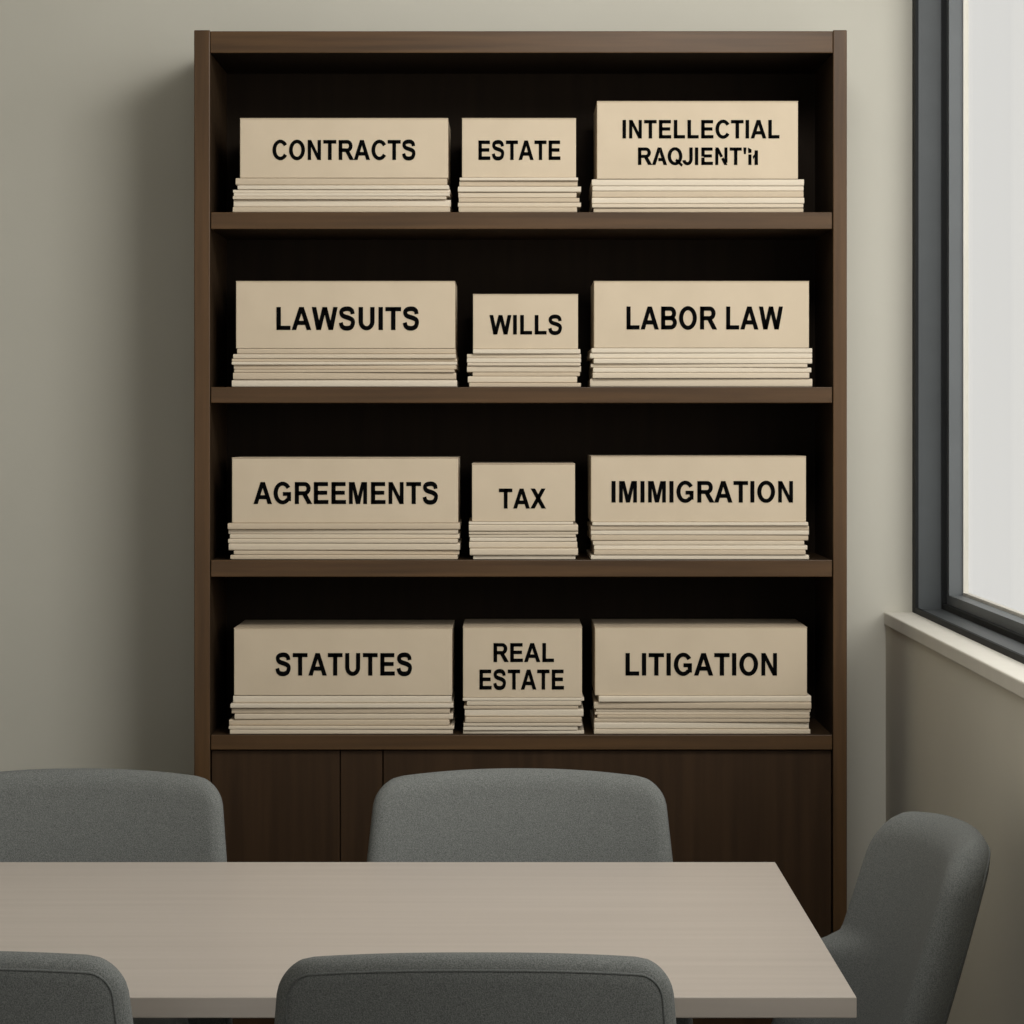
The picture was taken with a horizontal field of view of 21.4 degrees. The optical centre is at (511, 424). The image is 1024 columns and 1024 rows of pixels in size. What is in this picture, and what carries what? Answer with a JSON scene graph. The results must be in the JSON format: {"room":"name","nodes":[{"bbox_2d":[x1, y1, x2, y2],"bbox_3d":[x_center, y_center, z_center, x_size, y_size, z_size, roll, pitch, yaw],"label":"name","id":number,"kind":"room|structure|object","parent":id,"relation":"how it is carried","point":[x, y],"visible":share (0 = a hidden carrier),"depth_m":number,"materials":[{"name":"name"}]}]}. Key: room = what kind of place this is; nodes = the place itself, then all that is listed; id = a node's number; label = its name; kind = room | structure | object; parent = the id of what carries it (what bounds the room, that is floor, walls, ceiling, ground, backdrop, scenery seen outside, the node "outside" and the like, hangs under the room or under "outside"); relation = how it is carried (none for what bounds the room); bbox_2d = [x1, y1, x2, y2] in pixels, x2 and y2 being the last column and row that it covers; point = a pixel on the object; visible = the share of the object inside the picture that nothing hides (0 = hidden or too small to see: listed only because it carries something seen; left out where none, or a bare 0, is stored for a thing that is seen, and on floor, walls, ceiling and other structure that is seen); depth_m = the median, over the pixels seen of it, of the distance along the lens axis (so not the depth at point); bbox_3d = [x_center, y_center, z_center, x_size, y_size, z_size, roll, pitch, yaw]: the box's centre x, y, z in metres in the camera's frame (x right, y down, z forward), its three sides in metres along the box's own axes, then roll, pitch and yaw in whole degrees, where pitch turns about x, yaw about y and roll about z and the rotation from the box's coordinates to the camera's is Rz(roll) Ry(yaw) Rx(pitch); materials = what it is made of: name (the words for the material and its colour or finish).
{"room":"office","nodes":[
{"label":"office","id":0,"kind":"room"},
{"bbox_2d":[0,0,911,909],"bbox_3d":[-1.155,0.000,5.960,4.290,3.000,0.020,0,0,0],"label":"wall","id":1,"kind":"structure","parent":0,"point":[97,96],"depth_m":5.95,"materials":[{"name":"paint"}]},
{"bbox_2d":[886,626,1023,1023],"bbox_3d":[0.909,0.000,2.575,0.181,3.000,6.750,0,0,0],"label":"wall","id":2,"kind":"structure","parent":0,"point":[955,736],"depth_m":4.82,"materials":[{"name":"beige paint"}]},
{"bbox_2d":[912,0,1023,663],"bbox_3d":[0.931,-0.470,3.575,0.108,1.760,4.749,0,0,0],"label":"window","id":3,"kind":"structure","parent":2,"relation":"in","point":[941,595],"depth_m":5.89,"materials":[{"name":"metal"}]},
{"bbox_3d":[-1.150,1.550,2.625,4.300,0.100,6.850,0,0,0],"label":"floor","id":4,"kind":"structure","parent":0,"visible":0},
{"bbox_2d":[0,951,132,1023],"bbox_3d":[-0.701,1.062,3.467,0.547,0.876,0.530,0,0,0],"label":"dining chair","id":5,"kind":"object","parent":4,"relation":"on","point":[36,987],"visible":1,"depth_m":3.23,"materials":[{"name":"grey fabric"}]},
{"bbox_2d":[0,768,232,1023],"bbox_3d":[-0.784,1.062,4.690,0.605,0.876,0.530,0,0,0],"label":"dining chair","id":6,"kind":"object","parent":4,"relation":"on","point":[57,814],"visible":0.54,"depth_m":4.88,"materials":[{"name":"grey fabric"}]},
{"bbox_2d":[0,862,856,1017],"bbox_3d":[-0.749,1.125,4.110,2.402,0.750,1.100,0,0,0],"label":"conference table","id":7,"kind":"object","parent":4,"relation":"on","point":[185,939],"visible":0.84,"depth_m":4.09,"materials":[{"name":"beige laminate"}]},
{"bbox_2d":[274,952,675,1023],"bbox_3d":[-0.044,1.062,3.455,0.547,0.876,0.530,0,0,0],"label":"dining chair","id":8,"kind":"object","parent":4,"relation":"on","point":[429,987],"visible":1,"depth_m":3.21,"materials":[{"name":"grey fabric"}]},
{"bbox_2d":[194,30,846,1023],"bbox_3d":[0.018,0.343,5.774,1.347,2.315,0.348,0,0,0],"label":"bookcase","id":9,"kind":"object","parent":4,"relation":"on","point":[781,799],"visible":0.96,"depth_m":5.75,"materials":[{"name":"brown wood"}]},
{"bbox_2d":[230,729,452,733],"bbox_3d":[-0.354,0.634,5.741,0.461,0.010,0.254,0,0,0],"label":"folder","id":10,"kind":"object","parent":9,"relation":"on","point":[232,731],"visible":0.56,"depth_m":5.61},
{"bbox_2d":[229,713,455,728],"bbox_3d":[-0.353,0.626,5.740,0.466,0.007,0.254,0,0,0],"label":"folder","id":11,"kind":"object","parent":10,"relation":"on","point":[451,725],"visible":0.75,"depth_m":5.61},
{"bbox_2d":[229,715,450,724],"bbox_3d":[-0.356,0.616,5.744,0.456,0.012,0.254,0,0,1],"label":"folder","id":12,"kind":"object","parent":11,"relation":"on","point":[232,721],"visible":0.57,"depth_m":5.62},
{"bbox_2d":[235,701,454,718],"bbox_3d":[-0.348,0.603,5.745,0.452,0.012,0.254,0,0,0],"label":"folder","id":13,"kind":"object","parent":12,"relation":"on","point":[450,715],"visible":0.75,"depth_m":5.62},
{"bbox_2d":[232,708,450,712],"bbox_3d":[-0.354,0.592,5.745,0.452,0.012,0.254,0,0,0],"label":"folder","id":14,"kind":"object","parent":13,"relation":"on","point":[234,710],"visible":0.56,"depth_m":5.62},
{"bbox_2d":[230,691,454,707],"bbox_3d":[-0.353,0.581,5.740,0.461,0.010,0.254,0,0,0],"label":"folder","id":15,"kind":"object","parent":14,"relation":"on","point":[232,705],"visible":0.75,"depth_m":5.61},
{"bbox_2d":[233,688,453,702],"bbox_3d":[-0.351,0.568,5.745,0.452,0.016,0.253,0,0,0],"label":"folder","id":16,"kind":"object","parent":15,"relation":"on","point":[236,698],"visible":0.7,"depth_m":5.62,"materials":[{"name":"paper"}]},
{"bbox_2d":[234,620,454,694],"bbox_3d":[-0.350,0.490,5.735,0.452,0.140,0.236,0,0,0],"label":"file box","id":17,"kind":"object","parent":16,"relation":"on","point":[272,657],"visible":1,"depth_m":5.62,"materials":[{"name":"beige"}]},
{"bbox_2d":[233,207,450,211],"bbox_3d":[-0.353,-0.445,5.740,0.449,0.011,0.254,0,0,0],"label":"folder","id":18,"kind":"object","parent":9,"relation":"on","point":[235,209],"visible":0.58,"depth_m":5.61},
{"bbox_2d":[234,200,452,211],"bbox_3d":[-0.352,-0.459,5.747,0.449,0.015,0.253,0,0,0],"label":"folder","id":19,"kind":"object","parent":18,"relation":"on","point":[237,203],"visible":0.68,"depth_m":5.62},
{"bbox_2d":[233,196,446,199],"bbox_3d":[-0.357,-0.470,5.739,0.441,0.007,0.254,0,0,0],"label":"folder","id":20,"kind":"object","parent":19,"relation":"on","point":[234,197],"visible":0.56,"depth_m":5.61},
{"bbox_2d":[234,193,452,205],"bbox_3d":[-0.352,-0.477,5.740,0.446,0.006,0.254,0,0,0],"label":"folder","id":21,"kind":"object","parent":20,"relation":"on","point":[447,195],"visible":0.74,"depth_m":5.61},
{"bbox_2d":[233,190,452,201],"bbox_3d":[-0.352,-0.483,5.744,0.449,0.007,0.254,0,0,0],"label":"folder","id":22,"kind":"object","parent":21,"relation":"on","point":[234,191],"visible":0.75,"depth_m":5.62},
{"bbox_2d":[238,185,451,194],"bbox_3d":[-0.348,-0.491,5.739,0.437,0.009,0.254,0,0,0],"label":"folder","id":23,"kind":"object","parent":22,"relation":"on","point":[240,187],"visible":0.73,"depth_m":5.61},
{"bbox_2d":[236,178,447,185],"bbox_3d":[-0.354,-0.503,5.743,0.437,0.015,0.253,0,0,-1],"label":"folder","id":24,"kind":"object","parent":23,"relation":"on","point":[239,181],"visible":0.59,"depth_m":5.62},
{"bbox_2d":[240,118,450,186],"bbox_3d":[-0.348,-0.573,5.735,0.431,0.124,0.236,0,0,0],"label":"file box","id":25,"kind":"object","parent":24,"relation":"on","point":[269,147],"visible":0.99,"depth_m":5.62,"materials":[{"name":"beige"}]},
{"bbox_2d":[232,380,458,386],"bbox_3d":[-0.347,-0.086,5.742,0.466,0.015,0.253,0,0,0],"label":"folder","id":26,"kind":"object","parent":9,"relation":"on","point":[235,383],"visible":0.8,"depth_m":5.62,"materials":[{"name":"paper"}]},
{"bbox_2d":[233,373,456,379],"bbox_3d":[-0.347,-0.101,5.740,0.461,0.015,0.253,0,0,0],"label":"folder","id":27,"kind":"object","parent":26,"relation":"on","point":[236,376],"visible":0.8,"depth_m":5.61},
{"bbox_2d":[234,369,457,374],"bbox_3d":[-0.346,-0.112,5.740,0.456,0.006,0.254,0,0,1],"label":"folder","id":28,"kind":"object","parent":27,"relation":"on","point":[235,370],"visible":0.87,"depth_m":5.61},
{"bbox_2d":[234,365,459,371],"bbox_3d":[-0.344,-0.120,5.746,0.461,0.009,0.254,0,0,0],"label":"folder","id":29,"kind":"object","parent":28,"relation":"on","point":[455,367],"visible":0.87,"depth_m":5.62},
{"bbox_2d":[232,362,458,366],"bbox_3d":[-0.347,-0.128,5.742,0.466,0.006,0.254,0,0,0],"label":"folder","id":30,"kind":"object","parent":29,"relation":"on","point":[233,363],"visible":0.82,"depth_m":5.61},
{"bbox_2d":[232,359,457,362],"bbox_3d":[-0.348,-0.134,5.747,0.466,0.006,0.254,0,0,-1],"label":"folder","id":31,"kind":"object","parent":30,"relation":"on","point":[233,360],"visible":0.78,"depth_m":5.62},
{"bbox_2d":[233,354,458,360],"bbox_3d":[-0.346,-0.142,5.742,0.461,0.009,0.254,0,0,0],"label":"folder","id":32,"kind":"object","parent":31,"relation":"on","point":[235,356],"visible":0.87,"depth_m":5.62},
{"bbox_2d":[237,349,457,355],"bbox_3d":[-0.343,-0.152,5.744,0.452,0.011,0.254,0,0,0],"label":"folder","id":33,"kind":"object","parent":32,"relation":"on","point":[239,351],"visible":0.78,"depth_m":5.62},
{"bbox_2d":[236,281,456,350],"bbox_3d":[-0.344,-0.228,5.735,0.454,0.140,0.236,0,0,0],"label":"file box","id":34,"kind":"object","parent":33,"relation":"on","point":[269,314],"visible":1,"depth_m":5.62,"materials":[{"name":"beige"}]},
{"bbox_2d":[230,550,460,558],"bbox_3d":[-0.347,0.274,5.743,0.470,0.009,0.254,0,0,0],"label":"folder","id":35,"kind":"object","parent":9,"relation":"on","point":[232,556],"visible":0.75,"depth_m":5.62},
{"bbox_2d":[234,550,459,554],"bbox_3d":[-0.344,0.264,5.746,0.466,0.009,0.254,0,0,-1],"label":"folder","id":36,"kind":"object","parent":35,"relation":"on","point":[236,552],"visible":0.61,"depth_m":5.62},
{"bbox_2d":[229,538,461,549],"bbox_3d":[-0.347,0.252,5.743,0.478,0.015,0.253,0,0,0],"label":"folder","id":37,"kind":"object","parent":36,"relation":"on","point":[232,546],"visible":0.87,"depth_m":5.62,"materials":[{"name":"paper"}]},
{"bbox_2d":[228,536,460,542],"bbox_3d":[-0.349,0.240,5.742,0.475,0.009,0.254,0,0,0],"label":"folder","id":38,"kind":"object","parent":37,"relation":"on","point":[229,539],"visible":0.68,"depth_m":5.62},
{"bbox_2d":[230,530,460,538],"bbox_3d":[-0.347,0.231,5.747,0.475,0.009,0.254,0,0,0],"label":"folder","id":39,"kind":"object","parent":38,"relation":"on","point":[232,536],"visible":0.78,"depth_m":5.62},
{"bbox_2d":[229,528,460,533],"bbox_3d":[-0.348,0.221,5.747,0.475,0.009,0.254,0,0,0],"label":"folder","id":40,"kind":"object","parent":39,"relation":"on","point":[412,531],"visible":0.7,"depth_m":5.62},
{"bbox_2d":[228,519,461,529],"bbox_3d":[-0.348,0.210,5.741,0.480,0.013,0.253,0,0,0],"label":"folder","id":41,"kind":"object","parent":40,"relation":"on","point":[231,526],"visible":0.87,"depth_m":5.61,"materials":[{"name":"paper"}]},
{"bbox_2d":[232,456,459,522],"bbox_3d":[-0.346,0.135,5.735,0.468,0.135,0.236,0,0,0],"label":"file box","id":42,"kind":"object","parent":41,"relation":"on","point":[265,489],"visible":1,"depth_m":5.62,"materials":[{"name":"beige"}]},
{"bbox_2d":[459,207,576,211],"bbox_3d":[0.012,-0.445,5.740,0.244,0.011,0.254,0,0,0],"label":"folder","id":43,"kind":"object","parent":9,"relation":"on","point":[461,209],"visible":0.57,"depth_m":5.61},
{"bbox_2d":[458,203,580,211],"bbox_3d":[0.015,-0.456,5.745,0.255,0.010,0.254,0,0,0],"label":"folder","id":44,"kind":"object","parent":43,"relation":"on","point":[578,205],"visible":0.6,"depth_m":5.62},
{"bbox_2d":[459,198,578,202],"bbox_3d":[0.015,-0.466,5.744,0.250,0.009,0.254,0,0,0],"label":"folder","id":45,"kind":"object","parent":44,"relation":"on","point":[461,200],"visible":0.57,"depth_m":5.62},
{"bbox_2d":[458,192,575,197],"bbox_3d":[0.011,-0.476,5.747,0.244,0.011,0.254,0,0,0],"label":"folder","id":46,"kind":"object","parent":45,"relation":"on","point":[500,194],"visible":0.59,"depth_m":5.62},
{"bbox_2d":[458,187,580,197],"bbox_3d":[0.015,-0.488,5.742,0.254,0.012,0.254,0,0,0],"label":"folder","id":47,"kind":"object","parent":46,"relation":"on","point":[577,190],"visible":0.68,"depth_m":5.62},
{"bbox_2d":[459,181,577,186],"bbox_3d":[0.014,-0.499,5.746,0.244,0.011,0.254,0,0,0],"label":"folder","id":48,"kind":"object","parent":47,"relation":"on","point":[461,183],"visible":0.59,"depth_m":5.62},
{"bbox_2d":[460,177,577,180],"bbox_3d":[0.015,-0.509,5.740,0.245,0.006,0.254,0,0,1],"label":"folder","id":49,"kind":"object","parent":48,"relation":"on","point":[533,178],"visible":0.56,"depth_m":5.61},
{"bbox_2d":[462,118,575,177],"bbox_3d":[0.015,-0.574,5.735,0.237,0.123,0.236,0,0,0],"label":"file box","id":50,"kind":"object","parent":49,"relation":"on","point":[491,147],"visible":0.97,"depth_m":5.62,"materials":[{"name":"beige"}]},
{"bbox_2d":[463,721,583,733],"bbox_3d":[0.025,0.636,5.746,0.250,0.007,0.254,0,0,1],"label":"folder","id":51,"kind":"object","parent":9,"relation":"on","point":[580,730],"visible":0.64,"depth_m":5.62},
{"bbox_2d":[463,715,577,729],"bbox_3d":[0.017,0.627,5.743,0.236,0.009,0.254,0,0,0],"label":"folder","id":52,"kind":"object","parent":51,"relation":"on","point":[464,727],"visible":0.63,"depth_m":5.62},
{"bbox_2d":[464,716,581,725],"bbox_3d":[0.022,0.619,5.741,0.245,0.006,0.254,0,0,0],"label":"folder","id":53,"kind":"object","parent":52,"relation":"on","point":[465,724],"visible":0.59,"depth_m":5.61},
{"bbox_2d":[465,716,581,722],"bbox_3d":[0.022,0.610,5.740,0.240,0.012,0.254,0,0,-1],"label":"folder","id":54,"kind":"object","parent":53,"relation":"on","point":[468,719],"visible":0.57,"depth_m":5.61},
{"bbox_2d":[465,701,582,716],"bbox_3d":[0.026,0.596,5.745,0.245,0.016,0.253,0,0,0],"label":"folder","id":55,"kind":"object","parent":54,"relation":"on","point":[578,712],"visible":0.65,"depth_m":5.62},
{"bbox_2d":[464,701,577,708],"bbox_3d":[0.018,0.584,5.744,0.236,0.007,0.254,0,0,0],"label":"folder","id":56,"kind":"object","parent":55,"relation":"on","point":[465,702],"visible":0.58,"depth_m":5.62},
{"bbox_2d":[467,701,580,705],"bbox_3d":[0.025,0.576,5.743,0.236,0.010,0.254,0,0,0],"label":"folder","id":57,"kind":"object","parent":56,"relation":"on","point":[469,703],"visible":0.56,"depth_m":5.62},
{"bbox_2d":[463,693,583,700],"bbox_3d":[0.023,0.568,5.743,0.250,0.007,0.254,0,0,0],"label":"folder","id":58,"kind":"object","parent":57,"relation":"on","point":[582,697],"visible":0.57,"depth_m":5.62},
{"bbox_2d":[463,619,581,696],"bbox_3d":[0.022,0.491,5.735,0.247,0.146,0.236,0,0,0],"label":"file box","id":59,"kind":"object","parent":58,"relation":"on","point":[502,657],"visible":1,"depth_m":5.62,"materials":[{"name":"beige"}]},
{"bbox_2d":[473,555,574,558],"bbox_3d":[0.027,0.274,5.747,0.212,0.008,0.254,0,0,1],"label":"folder","id":60,"kind":"object","parent":9,"relation":"on","point":[474,556],"visible":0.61,"depth_m":5.62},
{"bbox_2d":[470,548,577,554],"bbox_3d":[0.025,0.263,5.740,0.224,0.014,0.253,0,0,0],"label":"folder","id":61,"kind":"object","parent":60,"relation":"on","point":[473,551],"visible":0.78,"depth_m":5.61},
{"bbox_2d":[469,541,576,547],"bbox_3d":[0.022,0.248,5.746,0.224,0.014,0.253,0,0,0],"label":"folder","id":62,"kind":"object","parent":61,"relation":"on","point":[472,544],"visible":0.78,"depth_m":5.62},
{"bbox_2d":[470,537,576,540],"bbox_3d":[0.023,0.237,5.746,0.221,0.008,0.254,0,0,0],"label":"folder","id":63,"kind":"object","parent":62,"relation":"on","point":[471,538],"visible":0.61,"depth_m":5.62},
{"bbox_2d":[469,534,575,536],"bbox_3d":[0.023,0.229,5.745,0.221,0.006,0.254,0,0,0],"label":"folder","id":64,"kind":"object","parent":63,"relation":"on","point":[470,535],"visible":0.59,"depth_m":5.62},
{"bbox_2d":[469,531,577,533],"bbox_3d":[0.023,0.223,5.744,0.226,0.006,0.254,0,0,0],"label":"folder","id":65,"kind":"object","parent":64,"relation":"on","point":[470,532],"visible":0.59,"depth_m":5.62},
{"bbox_2d":[469,521,577,530],"bbox_3d":[0.023,0.213,5.740,0.226,0.014,0.253,0,0,-1],"label":"folder","id":66,"kind":"object","parent":65,"relation":"on","point":[520,527],"visible":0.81,"depth_m":5.61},
{"bbox_2d":[469,518,572,524],"bbox_3d":[0.018,0.203,5.742,0.216,0.006,0.254,0,0,-1],"label":"folder","id":67,"kind":"object","parent":66,"relation":"on","point":[471,522],"visible":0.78,"depth_m":5.62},
{"bbox_2d":[472,462,574,520],"bbox_3d":[0.024,0.140,5.735,0.214,0.120,0.236,0,0,0],"label":"file box","id":68,"kind":"object","parent":67,"relation":"on","point":[501,491],"visible":1,"depth_m":5.62,"materials":[{"name":"beige"}]},
{"bbox_2d":[469,383,580,386],"bbox_3d":[0.028,-0.083,5.740,0.231,0.008,0.254,0,0,1],"label":"folder","id":69,"kind":"object","parent":9,"relation":"on","point":[470,384],"visible":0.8,"depth_m":5.61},
{"bbox_2d":[468,376,576,383],"bbox_3d":[0.020,-0.094,5.743,0.226,0.014,0.253,0,0,-1],"label":"folder","id":70,"kind":"object","parent":69,"relation":"on","point":[471,379],"visible":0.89,"depth_m":5.62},
{"bbox_2d":[473,372,579,377],"bbox_3d":[0.030,-0.105,5.746,0.222,0.008,0.254,0,0,0],"label":"folder","id":71,"kind":"object","parent":70,"relation":"on","point":[577,374],"visible":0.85,"depth_m":5.62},
{"bbox_2d":[467,366,580,373],"bbox_3d":[0.024,-0.116,5.747,0.236,0.013,0.253,0,0,0],"label":"folder","id":72,"kind":"object","parent":71,"relation":"on","point":[470,369],"visible":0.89,"depth_m":5.62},
{"bbox_2d":[467,363,580,365],"bbox_3d":[0.024,-0.126,5.742,0.234,0.006,0.254,0,0,0],"label":"folder","id":73,"kind":"object","parent":72,"relation":"on","point":[468,364],"visible":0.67,"depth_m":5.62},
{"bbox_2d":[467,358,580,362],"bbox_3d":[0.025,-0.134,5.742,0.236,0.010,0.254,0,0,0],"label":"folder","id":74,"kind":"object","parent":73,"relation":"on","point":[469,360],"visible":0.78,"depth_m":5.62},
{"bbox_2d":[467,354,580,357],"bbox_3d":[0.026,-0.143,5.747,0.236,0.008,0.254,0,0,1],"label":"folder","id":75,"kind":"object","parent":74,"relation":"on","point":[468,355],"visible":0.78,"depth_m":5.62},
{"bbox_2d":[473,349,579,353],"bbox_3d":[0.029,-0.152,5.740,0.222,0.010,0.254,0,0,0],"label":"folder","id":76,"kind":"object","parent":75,"relation":"on","point":[475,351],"visible":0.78,"depth_m":5.61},
{"bbox_2d":[473,294,577,348],"bbox_3d":[0.028,-0.214,5.735,0.218,0.114,0.236,0,0,0],"label":"file box","id":77,"kind":"object","parent":76,"relation":"on","point":[500,321],"visible":0.95,"depth_m":5.62,"materials":[{"name":"beige"}]},
{"bbox_2d":[586,550,808,558],"bbox_3d":[0.388,0.274,5.743,0.451,0.009,0.254,0,0,-1],"label":"folder","id":78,"kind":"object","parent":9,"relation":"on","point":[589,553],"visible":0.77,"depth_m":5.62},
{"bbox_2d":[590,545,805,554],"bbox_3d":[0.388,0.264,5.740,0.437,0.010,0.254,0,0,0],"label":"folder","id":79,"kind":"object","parent":78,"relation":"on","point":[595,552],"visible":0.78,"depth_m":5.61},
{"bbox_2d":[591,542,806,549],"bbox_3d":[0.391,0.254,5.746,0.441,0.009,0.254,0,0,0],"label":"folder","id":80,"kind":"object","parent":79,"relation":"on","point":[596,547],"visible":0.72,"depth_m":5.62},
{"bbox_2d":[590,539,803,544],"bbox_3d":[0.387,0.244,5.747,0.437,0.009,0.254,0,0,0],"label":"folder","id":81,"kind":"object","parent":80,"relation":"on","point":[604,542],"visible":0.69,"depth_m":5.62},
{"bbox_2d":[587,530,807,540],"bbox_3d":[0.388,0.234,5.747,0.449,0.012,0.254,0,0,0],"label":"folder","id":82,"kind":"object","parent":81,"relation":"on","point":[592,537],"visible":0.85,"depth_m":5.62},
{"bbox_2d":[588,527,808,534],"bbox_3d":[0.389,0.223,5.746,0.451,0.009,0.254,0,0,0],"label":"folder","id":83,"kind":"object","parent":82,"relation":"on","point":[592,532],"visible":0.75,"depth_m":5.62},
{"bbox_2d":[587,521,808,529],"bbox_3d":[0.389,0.213,5.746,0.451,0.009,0.254,0,0,0],"label":"folder","id":84,"kind":"object","parent":83,"relation":"on","point":[589,524],"visible":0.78,"depth_m":5.62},
{"bbox_2d":[589,520,807,525],"bbox_3d":[0.390,0.204,5.741,0.446,0.007,0.254,0,0,0],"label":"folder","id":85,"kind":"object","parent":84,"relation":"on","point":[592,523],"visible":0.68,"depth_m":5.61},
{"bbox_2d":[588,455,805,521],"bbox_3d":[0.386,0.132,5.735,0.446,0.136,0.236,0,0,0],"label":"file box","id":86,"kind":"object","parent":85,"relation":"on","point":[621,488],"visible":1,"depth_m":5.62,"materials":[{"name":"beige"}]},
{"bbox_2d":[593,208,802,211],"bbox_3d":[0.386,-0.444,5.745,0.434,0.009,0.254,0,0,0],"label":"folder","id":87,"kind":"object","parent":9,"relation":"on","point":[594,209],"visible":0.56,"depth_m":5.62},
{"bbox_2d":[589,204,802,211],"bbox_3d":[0.384,-0.453,5.740,0.437,0.008,0.254,0,0,0],"label":"folder","id":88,"kind":"object","parent":87,"relation":"on","point":[593,206],"visible":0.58,"depth_m":5.61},
{"bbox_2d":[589,198,803,210],"bbox_3d":[0.386,-0.464,5.741,0.439,0.013,0.254,0,0,0],"label":"folder","id":89,"kind":"object","parent":88,"relation":"on","point":[594,200],"visible":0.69,"depth_m":5.61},
{"bbox_2d":[589,191,803,202],"bbox_3d":[0.385,-0.477,5.744,0.437,0.013,0.253,0,0,0],"label":"folder","id":90,"kind":"object","parent":89,"relation":"on","point":[595,194],"visible":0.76,"depth_m":5.62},
{"bbox_2d":[589,186,803,200],"bbox_3d":[0.385,-0.489,5.747,0.437,0.010,0.254,0,0,0],"label":"folder","id":91,"kind":"object","parent":90,"relation":"on","point":[594,188],"visible":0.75,"depth_m":5.62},
{"bbox_2d":[589,179,803,194],"bbox_3d":[0.385,-0.502,5.746,0.439,0.014,0.253,0,0,0],"label":"folder","id":92,"kind":"object","parent":91,"relation":"on","point":[595,182],"visible":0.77,"depth_m":5.62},
{"bbox_2d":[593,101,797,178],"bbox_3d":[0.384,-0.590,5.735,0.417,0.161,0.236,0,0,0],"label":"file box","id":93,"kind":"object","parent":92,"relation":"on","point":[633,139],"visible":0.98,"depth_m":5.62,"materials":[{"name":"beige"}]},
{"bbox_2d":[587,379,811,386],"bbox_3d":[0.392,-0.087,5.746,0.460,0.017,0.253,0,0,0],"label":"folder","id":94,"kind":"object","parent":9,"relation":"on","point":[592,382],"visible":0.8,"depth_m":5.62,"materials":[{"name":"paper"}]},
{"bbox_2d":[589,373,808,379],"bbox_3d":[0.390,-0.102,5.740,0.447,0.012,0.254,0,0,0],"label":"folder","id":95,"kind":"object","parent":94,"relation":"on","point":[593,375],"visible":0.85,"depth_m":5.61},
{"bbox_2d":[589,368,810,374],"bbox_3d":[0.392,-0.114,5.742,0.451,0.010,0.254,0,0,-1],"label":"folder","id":96,"kind":"object","parent":95,"relation":"on","point":[593,370],"visible":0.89,"depth_m":5.62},
{"bbox_2d":[589,364,806,369],"bbox_3d":[0.389,-0.123,5.743,0.448,0.007,0.254,0,0,1],"label":"folder","id":97,"kind":"object","parent":96,"relation":"on","point":[591,366],"visible":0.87,"depth_m":5.62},
{"bbox_2d":[590,359,811,364],"bbox_3d":[0.394,-0.132,5.739,0.452,0.011,0.254,0,0,0],"label":"folder","id":98,"kind":"object","parent":97,"relation":"on","point":[594,361],"visible":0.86,"depth_m":5.61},
{"bbox_2d":[587,353,811,360],"bbox_3d":[0.391,-0.143,5.745,0.460,0.011,0.254,0,0,0],"label":"folder","id":99,"kind":"object","parent":98,"relation":"on","point":[591,356],"visible":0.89,"depth_m":5.62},
{"bbox_2d":[588,348,811,354],"bbox_3d":[0.392,-0.154,5.744,0.456,0.010,0.254,0,0,0],"label":"folder","id":100,"kind":"object","parent":99,"relation":"on","point":[593,350],"visible":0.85,"depth_m":5.62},
{"bbox_2d":[591,281,808,348],"bbox_3d":[0.392,-0.229,5.735,0.446,0.138,0.236,0,0,0],"label":"file box","id":101,"kind":"object","parent":100,"relation":"on","point":[624,314],"visible":0.96,"depth_m":5.62,"materials":[{"name":"beige"}]},
{"bbox_2d":[591,721,809,733],"bbox_3d":[0.393,0.634,5.740,0.447,0.010,0.254,0,0,0],"label":"folder","id":102,"kind":"object","parent":9,"relation":"on","point":[596,731],"visible":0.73,"depth_m":5.61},
{"bbox_2d":[590,710,808,728],"bbox_3d":[0.391,0.622,5.743,0.444,0.014,0.253,0,0,-1],"label":"folder","id":103,"kind":"object","parent":102,"relation":"on","point":[597,725],"visible":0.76,"depth_m":5.62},
{"bbox_2d":[592,706,808,721],"bbox_3d":[0.394,0.611,5.742,0.444,0.008,0.254,0,0,0],"label":"folder","id":104,"kind":"object","parent":103,"relation":"on","point":[596,719],"visible":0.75,"depth_m":5.62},
{"bbox_2d":[597,715,809,717],"bbox_3d":[0.397,0.603,5.741,0.439,0.006,0.254,0,0,0],"label":"folder","id":105,"kind":"object","parent":104,"relation":"on","point":[598,716],"visible":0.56,"depth_m":5.61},
{"bbox_2d":[594,709,809,714],"bbox_3d":[0.395,0.597,5.746,0.444,0.006,0.254,0,0,1],"label":"folder","id":106,"kind":"object","parent":105,"relation":"on","point":[596,713],"visible":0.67,"depth_m":5.62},
{"bbox_2d":[596,709,810,711],"bbox_3d":[0.397,0.591,5.746,0.444,0.006,0.254,0,0,0],"label":"folder","id":107,"kind":"object","parent":106,"relation":"on","point":[597,710],"visible":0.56,"depth_m":5.62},
{"bbox_2d":[592,690,810,708],"bbox_3d":[0.396,0.581,5.741,0.449,0.014,0.253,0,0,1],"label":"folder","id":108,"kind":"object","parent":107,"relation":"on","point":[597,705],"visible":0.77,"depth_m":5.62,"materials":[{"name":"paper"}]},
{"bbox_2d":[596,693,810,701],"bbox_3d":[0.398,0.567,5.740,0.439,0.013,0.253,0,0,-1],"label":"folder","id":109,"kind":"object","parent":108,"relation":"on","point":[601,698],"visible":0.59,"depth_m":5.61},
{"bbox_2d":[591,619,806,694],"bbox_3d":[0.391,0.489,5.735,0.440,0.142,0.236,0,0,0],"label":"file box","id":110,"kind":"object","parent":109,"relation":"on","point":[630,656],"visible":1,"depth_m":5.62,"materials":[{"name":"beige"}]},
{"bbox_2d":[367,768,692,1023],"bbox_3d":[0.014,1.062,4.690,0.605,0.876,0.530,0,0,0],"label":"dining chair","id":111,"kind":"object","parent":4,"relation":"on","point":[496,814],"visible":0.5,"depth_m":4.88,"materials":[{"name":"grey fabric"}]},
{"bbox_2d":[771,811,990,1023],"bbox_3d":[0.426,1.062,4.247,0.614,0.876,0.449,0,0,-9],"label":"dining chair","id":112,"kind":"object","parent":4,"relation":"on","point":[902,942],"visible":0.89,"depth_m":4.26,"materials":[{"name":"grey fabric"}]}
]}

